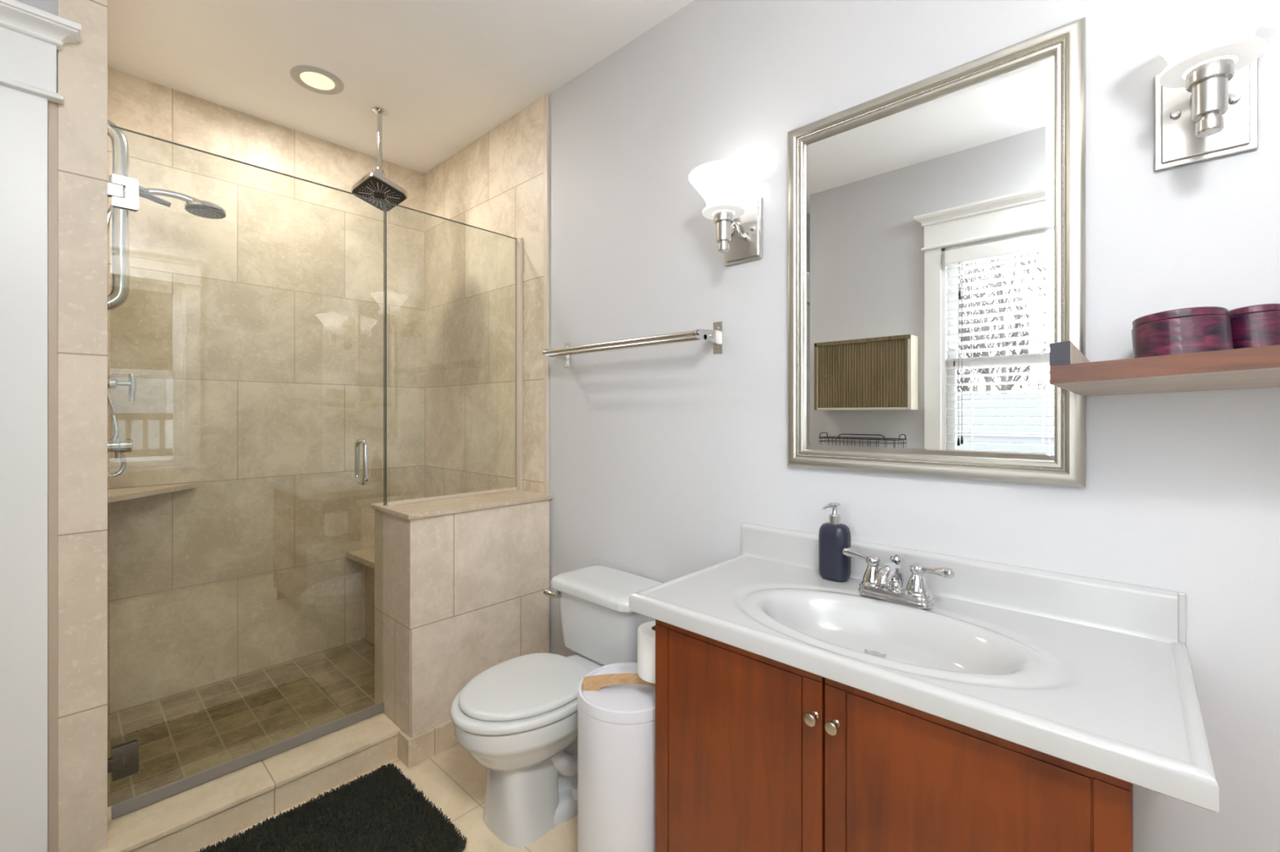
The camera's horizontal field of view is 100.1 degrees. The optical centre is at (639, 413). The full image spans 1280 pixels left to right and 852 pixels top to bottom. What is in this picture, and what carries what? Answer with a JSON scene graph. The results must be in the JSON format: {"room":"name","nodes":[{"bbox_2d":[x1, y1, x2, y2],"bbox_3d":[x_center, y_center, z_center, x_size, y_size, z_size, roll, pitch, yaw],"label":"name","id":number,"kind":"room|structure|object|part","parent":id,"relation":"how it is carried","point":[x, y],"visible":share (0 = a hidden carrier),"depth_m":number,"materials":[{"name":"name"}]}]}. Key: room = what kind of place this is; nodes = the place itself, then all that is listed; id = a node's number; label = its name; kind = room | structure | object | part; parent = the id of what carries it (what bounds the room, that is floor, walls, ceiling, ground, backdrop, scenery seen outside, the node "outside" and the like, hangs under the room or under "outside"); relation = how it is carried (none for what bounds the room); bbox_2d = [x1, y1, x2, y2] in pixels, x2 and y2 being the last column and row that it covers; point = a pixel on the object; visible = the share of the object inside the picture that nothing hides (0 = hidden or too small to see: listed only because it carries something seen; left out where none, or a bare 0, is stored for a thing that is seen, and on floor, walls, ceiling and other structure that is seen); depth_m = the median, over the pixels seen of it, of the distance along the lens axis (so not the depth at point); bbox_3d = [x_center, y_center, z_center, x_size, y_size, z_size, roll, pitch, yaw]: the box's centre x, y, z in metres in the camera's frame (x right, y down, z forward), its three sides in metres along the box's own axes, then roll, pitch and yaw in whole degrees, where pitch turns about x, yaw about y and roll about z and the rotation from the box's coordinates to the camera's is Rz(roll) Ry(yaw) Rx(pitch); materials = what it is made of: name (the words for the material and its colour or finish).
{"room":"bathroom","nodes":[
{"label":"bathroom","id":0,"kind":"room"},
{"bbox_2d":[16,0,107,851],"bbox_3d":[-1.862,-0.086,1.064,0.130,2.711,1.138,0,0,43],"label":"wall","id":1,"kind":"structure","parent":0,"point":[82,65],"depth_m":1.40,"materials":[{"name":"stone"}]},
{"bbox_2d":[0,0,80,851],"bbox_3d":[-1.791,0.141,1.006,0.077,2.257,1.025,0,0,43],"label":"door frame","id":2,"kind":"structure","parent":1,"relation":"in","point":[30,37],"depth_m":1.32,"materials":[{"name":"white paint"}]},
{"bbox_3d":[-1.812,0.235,1.016,0.032,2.070,0.926,0,0,43],"label":"casing","id":3,"kind":"part","parent":2,"relation":"part of","materials":[{"name":"white paint"}]},
{"bbox_3d":[-1.786,-0.889,1.002,0.064,0.195,1.025,0,0,43],"label":"head trim","id":4,"kind":"part","parent":2,"relation":"part of","materials":[{"name":"white paint"}]},
{"bbox_2d":[48,100,57,851],"bbox_3d":[-1.499,0.235,1.369,0.013,2.070,0.016,0,0,43],"label":"trim","id":5,"kind":"structure","parent":1,"relation":"attached to","point":[52,106],"depth_m":1.36,"materials":[{"name":"white paint"}]},
{"bbox_2d":[107,639,374,807],"bbox_3d":[-1.444,1.310,2.406,0.985,0.120,1.442,0,0,43],"label":"floor","id":6,"kind":"structure","parent":0,"point":[180,736],"depth_m":2.22,"materials":[{"name":"tile"}]},
{"bbox_2d":[346,547,374,645],"bbox_3d":[-1.209,1.000,2.844,0.634,0.500,0.433,0,0,43],"label":"shower bench","id":7,"kind":"object","parent":6,"relation":"on","point":[366,557],"visible":0.18,"depth_m":2.91,"materials":[{"name":"stone"}]},
{"bbox_3d":[-1.209,0.764,2.844,0.634,0.028,0.433,0,0,43],"label":"seat","id":8,"kind":"part","parent":7,"relation":"part of","materials":[{"name":"stone"}]},
{"bbox_2d":[107,66,424,714],"bbox_3d":[-1.844,-0.035,2.713,0.120,2.811,1.712,0,0,43],"label":"wall","id":9,"kind":"structure","parent":0,"point":[251,338],"depth_m":2.57,"materials":[{"name":"stone"}]},
{"bbox_2d":[107,483,198,502],"bbox_3d":[-2.013,0.326,2.210,0.312,0.020,0.340,0,0,43],"label":"corner shelf","id":10,"kind":"object","parent":9,"relation":"attached to","point":[116,495],"visible":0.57,"depth_m":2.21,"materials":[{"name":"stone"}]},
{"bbox_2d":[195,743,577,851],"bbox_3d":[-0.278,1.320,0.665,2.710,0.100,2.600,0,0,43],"label":"floor","id":11,"kind":"structure","parent":0,"point":[451,780],"depth_m":1.76,"materials":[{"name":"tile"}]},
{"bbox_2d":[100,712,400,851],"bbox_3d":[-1.244,1.228,1.772,0.248,0.123,0.800,0,0,43],"label":"shower curb","id":12,"kind":"object","parent":11,"relation":"on","point":[193,820],"visible":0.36,"depth_m":1.69,"materials":[{"name":"stone"}]},
{"bbox_2d":[195,763,466,851],"bbox_3d":[-0.986,1.256,1.429,0.548,0.027,0.875,0,0,43],"label":"bath mat","id":13,"kind":"object","parent":11,"relation":"on","point":[382,811],"visible":1,"depth_m":1.63,"materials":[{"name":"black fabric"}]},
{"bbox_2d":[449,565,662,848],"bbox_3d":[-0.281,0.941,1.789,0.428,0.659,0.715,0,0,43],"label":"toilet","id":14,"kind":"object","parent":11,"relation":"on","point":[517,718],"visible":0.73,"depth_m":1.65,"materials":[{"name":"white ceramic"}]},
{"bbox_3d":[-0.374,0.884,1.689,0.386,0.027,0.441,0,0,43],"label":"seat","id":15,"kind":"part","parent":14,"relation":"part of","materials":[{"name":"white plastic"}]},
{"bbox_3d":[-0.366,0.858,1.697,0.352,0.024,0.412,0,0,43],"label":"lid","id":16,"kind":"part","parent":14,"relation":"part of","materials":[{"name":"white plastic"}]},
{"bbox_3d":[-0.325,0.675,2.003,0.073,0.030,0.028,0,0,30],"label":"flush lever","id":17,"kind":"part","parent":14,"relation":"part of","materials":[{"name":"silver metal"}]},
{"bbox_3d":[-0.119,0.634,1.965,0.428,0.046,0.236,0,0,43],"label":"tank lid","id":18,"kind":"part","parent":14,"relation":"part of","materials":[{"name":"white ceramic"}]},
{"bbox_3d":[-0.117,0.774,1.967,0.388,0.232,0.197,0,0,43],"label":"tank","id":19,"kind":"part","parent":14,"relation":"part of","materials":[{"name":"white ceramic"}]},
{"bbox_2d":[577,662,655,851],"bbox_3d":[-0.033,0.993,1.462,0.273,0.555,0.273,0,0,43],"label":"waste bin","id":20,"kind":"object","parent":11,"relation":"on","point":[616,708],"visible":0.72,"depth_m":1.34,"materials":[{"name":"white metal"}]},
{"bbox_3d":[-0.033,0.754,1.462,0.273,0.030,0.273,0,0,43],"label":"lid","id":21,"kind":"part","parent":20,"relation":"part of","materials":[{"name":"white plastic"}]},
{"bbox_3d":[-0.033,0.732,1.462,0.244,0.034,0.028,0,0,0],"label":"handle","id":22,"kind":"part","parent":20,"relation":"part of","materials":[{"name":"brown wood"}]},
{"bbox_2d":[655,619,1133,851],"bbox_3d":[0.512,0.880,1.193,0.862,0.780,0.521,0,0,43],"label":"vanity cabinet","id":23,"kind":"object","parent":11,"relation":"on","point":[754,753],"visible":0.91,"depth_m":1.01,"materials":[{"name":"brown wood"}]},
{"bbox_3d":[0.199,0.835,1.176,0.424,0.680,0.018,0,0,43],"label":"door","id":24,"kind":"part","parent":23,"relation":"part of","materials":[{"name":"brown wood"}]},
{"bbox_3d":[0.329,0.582,1.025,0.024,0.024,0.026,0,0,43],"label":"knob","id":25,"kind":"part","parent":23,"relation":"part of","materials":[{"name":"silver metal"}]},
{"bbox_3d":[0.359,0.582,0.997,0.024,0.024,0.026,0,0,43],"label":"knob","id":26,"kind":"part","parent":23,"relation":"part of","materials":[{"name":"silver metal"}]},
{"bbox_2d":[628,523,1219,813],"bbox_3d":[0.522,0.461,1.191,0.999,0.218,0.539,0,0,43],"label":"countertop","id":27,"kind":"structure","parent":23,"relation":"on","point":[1096,675],"depth_m":1.07,"materials":[{"name":"white stone"}]},
{"bbox_2d":[818,502,850,582],"bbox_3d":[0.530,0.346,1.459,0.081,0.206,0.062,0,0,43],"label":"soap dispenser","id":28,"kind":"object","parent":27,"relation":"on","point":[834,536],"visible":0.99,"depth_m":1.44,"materials":[{"name":"blue ceramic"}]},
{"bbox_2d":[842,547,954,608],"bbox_3d":[0.596,0.397,1.278,0.264,0.105,0.129,0,0,43],"label":"faucet","id":29,"kind":"object","parent":27,"relation":"on","point":[885,583],"visible":1,"depth_m":1.27,"materials":[{"name":"silver metal"}]},
{"bbox_3d":[0.556,0.361,1.373,0.025,0.027,0.075,0,0,-37],"label":"lever","id":30,"kind":"part","parent":29,"relation":"part of","materials":[{"name":"silver metal"}]},
{"bbox_3d":[0.583,0.393,1.337,0.055,0.078,0.055,0,0,43],"label":"handle","id":31,"kind":"part","parent":29,"relation":"part of","materials":[{"name":"silver metal"}]},
{"bbox_3d":[0.594,0.392,1.275,0.042,0.076,0.121,0,0,43],"label":"spout","id":32,"kind":"part","parent":29,"relation":"part of","materials":[{"name":"silver metal"}]},
{"bbox_3d":[0.619,0.438,1.302,0.170,0.024,0.059,0,0,43],"label":"plate","id":33,"kind":"part","parent":29,"relation":"part of","materials":[{"name":"silver metal"}]},
{"bbox_3d":[0.629,0.370,1.313,0.031,0.050,0.031,0,0,43],"label":"lift rod","id":34,"kind":"part","parent":29,"relation":"part of","materials":[{"name":"silver metal"}]},
{"bbox_3d":[0.657,0.393,1.269,0.055,0.078,0.055,0,0,43],"label":"handle","id":35,"kind":"part","parent":29,"relation":"part of","materials":[{"name":"silver metal"}]},
{"bbox_3d":[0.682,0.361,1.231,0.025,0.027,0.075,0,0,-33],"label":"lever","id":36,"kind":"part","parent":29,"relation":"part of","materials":[{"name":"silver metal"}]},
{"bbox_3d":[0.516,0.835,0.882,0.432,0.680,0.018,0,0,43],"label":"door","id":37,"kind":"part","parent":23,"relation":"part of","materials":[{"name":"brown wood"}]},
{"bbox_3d":[0.071,0.651,1.408,0.076,0.149,0.040,0,0,43],"label":"toilet roll holder","id":38,"kind":"object","parent":23,"relation":"attached to","visible":0},
{"bbox_2d":[637,621,656,684],"bbox_3d":[0.051,0.632,1.426,0.117,0.122,0.117,0,0,43],"label":"toilet roll","id":39,"kind":"object","parent":38,"relation":"on","point":[646,631],"visible":0.44,"depth_m":1.38,"materials":[{"name":"paper"}]},
{"bbox_2d":[107,0,693,173],"bbox_3d":[-0.719,-1.491,1.038,4.105,0.100,2.750,0,0,43],"label":"ceiling","id":40,"kind":"structure","parent":0,"point":[445,73],"depth_m":2.14,"materials":[{"name":"paint"}]},
{"bbox_2d":[289,65,343,94],"bbox_3d":[-1.392,-1.436,2.314,0.200,0.010,0.200,0,0,43],"label":"recessed light","id":41,"kind":"object","parent":40,"relation":"in","point":[313,78],"visible":1,"depth_m":2.31,"materials":[{"name":"white"}]},
{"bbox_2d":[351,106,407,211],"bbox_3d":[-1.238,-1.221,2.548,0.191,0.438,0.197,0,0,34],"label":"shower head","id":42,"kind":"object","parent":40,"relation":"hanging from","point":[375,184],"visible":0.91,"depth_m":2.54},
{"bbox_3d":[-1.238,-1.052,2.548,0.191,0.097,0.197,0,0,34],"label":"spray plate","id":43,"kind":"part","parent":42,"relation":"part of","materials":[{"name":"silver metal"}]},
{"bbox_2d":[374,499,549,768],"bbox_3d":[-0.731,0.826,2.271,0.336,0.888,0.652,0,0,43],"label":"wall","id":44,"kind":"structure","parent":0,"point":[459,596],"depth_m":2.08,"materials":[{"name":"tile"}]},
{"bbox_2d":[370,488,552,519],"bbox_3d":[-0.736,0.372,2.275,0.348,0.020,0.650,0,0,43],"label":"trim","id":45,"kind":"structure","parent":44,"relation":"on","point":[411,511],"depth_m":2.16,"materials":[{"name":"stone"}]},
{"bbox_2d":[385,201,523,506],"bbox_3d":[-0.780,-0.235,2.323,0.048,1.194,0.618,0,0,43],"label":"glass panel","id":46,"kind":"object","parent":45,"relation":"on","point":[518,243],"visible":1,"depth_m":2.53,"materials":[{"name":"glass"}]},
{"bbox_2d":[424,0,1279,851],"bbox_3d":[0.159,-0.035,1.968,4.075,2.811,0.132,0,0,43],"label":"wall","id":47,"kind":"structure","parent":0,"point":[660,456],"depth_m":1.65,"materials":[{"name":"grey paint"}]},
{"bbox_2d":[543,93,549,494],"bbox_3d":[-0.423,-0.086,2.421,0.028,2.711,0.015,0,0,43],"label":"trim","id":48,"kind":"structure","parent":47,"relation":"attached to","point":[546,97],"depth_m":2.41,"materials":[{"name":"tile"}]},
{"bbox_2d":[542,321,722,367],"bbox_3d":[-0.072,-0.255,2.016,0.822,0.106,0.134,0,0,43],"label":"towel bar","id":49,"kind":"object","parent":47,"relation":"attached to","point":[715,335],"visible":1,"depth_m":1.88,"materials":[{"name":"silver metal"}]},
{"bbox_3d":[-0.317,-0.255,2.331,0.036,0.106,0.003,0,0,43],"label":"wall plate","id":50,"kind":"part","parent":49,"relation":"part of","materials":[{"name":"silver metal"}]},
{"bbox_3d":[-0.108,-0.258,1.977,0.796,0.017,0.017,0,0,43],"label":"rail","id":51,"kind":"part","parent":49,"relation":"part of","materials":[{"name":"silver metal"}]},
{"bbox_3d":[-0.081,-0.249,2.007,0.796,0.017,0.017,0,0,43],"label":"rail","id":52,"kind":"part","parent":49,"relation":"part of","materials":[{"name":"silver metal"}]},
{"bbox_3d":[0.261,-0.255,1.798,0.036,0.106,0.003,0,0,43],"label":"wall plate","id":53,"kind":"part","parent":49,"relation":"part of","materials":[{"name":"silver metal"}]},
{"bbox_2d":[688,160,762,266],"bbox_3d":[0.259,-0.610,1.650,0.215,0.244,0.222,0,0,43],"label":"wall sconce","id":54,"kind":"object","parent":47,"relation":"attached to","point":[722,184],"visible":1,"depth_m":1.63,"materials":[{"name":"white glass"}]},
{"bbox_3d":[0.257,-0.556,1.647,0.060,0.115,0.060,0,0,43],"label":"stem","id":55,"kind":"part","parent":54,"relation":"part of","materials":[{"name":"silver metal"}]},
{"bbox_3d":[0.257,-0.673,1.647,0.215,0.118,0.215,0,0,43],"label":"lamp shade","id":56,"kind":"part","parent":54,"relation":"part of","materials":[{"name":"white glass"}]},
{"bbox_3d":[0.297,-0.587,1.690,0.038,0.066,0.094,0,0,43],"label":"scroll arm","id":57,"kind":"part","parent":54,"relation":"part of","materials":[{"name":"silver metal"}]},
{"bbox_2d":[787,16,1085,488],"bbox_3d":[0.697,-0.345,1.379,0.691,1.007,0.026,0,0,43],"label":"wall mirror","id":58,"kind":"object","parent":47,"relation":"attached to","point":[936,223],"visible":0.94,"depth_m":1.33,"materials":[{"name":"silver metal"}]},
{"bbox_2d":[741,523,1186,644],"bbox_3d":[0.697,0.402,1.381,0.996,0.100,0.023,0,0,43],"label":"backsplash","id":59,"kind":"structure","parent":47,"relation":"attached to","point":[1159,615],"depth_m":1.21,"materials":[{"name":"white stone"}]},
{"bbox_2d":[1049,341,1279,396],"bbox_3d":[1.080,-0.085,0.873,0.636,0.095,0.251,0,0,43],"label":"wall shelf","id":60,"kind":"object","parent":47,"relation":"attached to","point":[1254,367],"visible":1,"depth_m":0.93,"materials":[{"name":"brown wood"}]},
{"bbox_3d":[0.872,-0.102,1.066,0.257,0.061,0.030,0,0,-39],"label":"rail","id":61,"kind":"part","parent":60,"relation":"part of","materials":[{"name":"brown wood"}]},
{"bbox_2d":[1131,306,1233,358],"bbox_3d":[0.991,-0.133,0.984,0.133,0.105,0.134,0,0,43],"label":"round box","id":62,"kind":"object","parent":60,"relation":"on","point":[1207,328],"visible":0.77,"depth_m":0.94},
{"bbox_3d":[0.992,-0.172,0.988,0.126,0.027,0.126,0,0,43],"label":"lid","id":63,"kind":"part","parent":62,"relation":"part of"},
{"bbox_2d":[1228,303,1279,349],"bbox_3d":[1.094,-0.137,0.951,0.080,0.106,0.082,0,0,43],"label":"round box","id":64,"kind":"object","parent":60,"relation":"on","point":[1258,325],"visible":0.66,"depth_m":0.93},
{"bbox_3d":[1.095,-0.180,0.955,0.072,0.020,0.073,0,0,43],"label":"lid","id":65,"kind":"part","parent":64,"relation":"part of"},
{"bbox_2d":[1128,0,1279,171],"bbox_3d":[1.014,-0.610,0.954,0.215,0.244,0.222,0,0,43],"label":"wall sconce","id":66,"kind":"object","parent":47,"relation":"attached to","point":[1206,97],"visible":1,"depth_m":0.96,"materials":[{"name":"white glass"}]},
{"bbox_3d":[1.011,-0.673,0.952,0.215,0.118,0.215,0,0,43],"label":"lamp shade","id":67,"kind":"part","parent":66,"relation":"part of","materials":[{"name":"white glass"}]},
{"bbox_3d":[1.011,-0.652,0.952,0.048,0.074,0.048,0,0,43],"label":"bulb","id":68,"kind":"part","parent":66,"relation":"part of","materials":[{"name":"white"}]},
{"bbox_3d":[1.011,-0.556,0.952,0.060,0.115,0.060,0,0,43],"label":"stem","id":69,"kind":"part","parent":66,"relation":"part of","materials":[{"name":"silver metal"}]},
{"bbox_3d":[-1.865,-0.085,1.807,1.118,2.711,0.050,0,0,43],"label":"wall","id":70,"kind":"structure","parent":0,"visible":0},
{"bbox_2d":[107,373,136,401],"bbox_3d":[-1.981,-0.104,2.026,0.090,0.113,0.114,0,0,43],"label":"shower valve","id":71,"kind":"object","parent":70,"relation":"attached to","point":[114,383],"visible":0.59,"depth_m":2.05,"materials":[{"name":"silver metal"}]},
{"bbox_3d":[-1.983,-0.115,2.024,0.048,0.048,0.088,0,0,43],"label":"stem","id":72,"kind":"part","parent":71,"relation":"part of","materials":[{"name":"silver metal"}]},
{"bbox_3d":[-1.950,-0.102,2.060,0.022,0.109,0.024,0,0,43],"label":"lever","id":73,"kind":"part","parent":71,"relation":"part of","materials":[{"name":"silver metal"}]},
{"bbox_2d":[107,119,226,477],"bbox_3d":[-1.829,-0.425,2.064,0.132,1.318,0.378,0,0,43],"label":"shower","id":74,"kind":"object","parent":70,"relation":"attached to","point":[119,293],"visible":0.68,"depth_m":1.97,"materials":[{"name":"silver metal"}]},
{"bbox_3d":[-1.931,-0.723,1.963,0.047,0.707,0.091,0,0,43],"label":"rail","id":75,"kind":"part","parent":74,"relation":"part of","materials":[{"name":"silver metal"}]},
{"bbox_2d":[107,124,385,819],"bbox_3d":[-1.263,0.168,1.814,0.104,1.992,0.776,0,0,43],"label":"shower door","id":76,"kind":"structure","parent":70,"relation":"attached to","point":[130,749],"depth_m":1.63,"materials":[{"name":"clear glass"}]},
{"bbox_3d":[-1.261,0.155,1.819,0.010,1.966,0.765,0,0,43],"label":"glass pane","id":77,"kind":"part","parent":76,"relation":"part of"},
{"bbox_3d":[-1.059,0.183,2.037,0.102,0.176,0.017,0,0,43],"label":"handle","id":78,"kind":"part","parent":76,"relation":"part of","materials":[{"name":"silver metal"}]}
]}

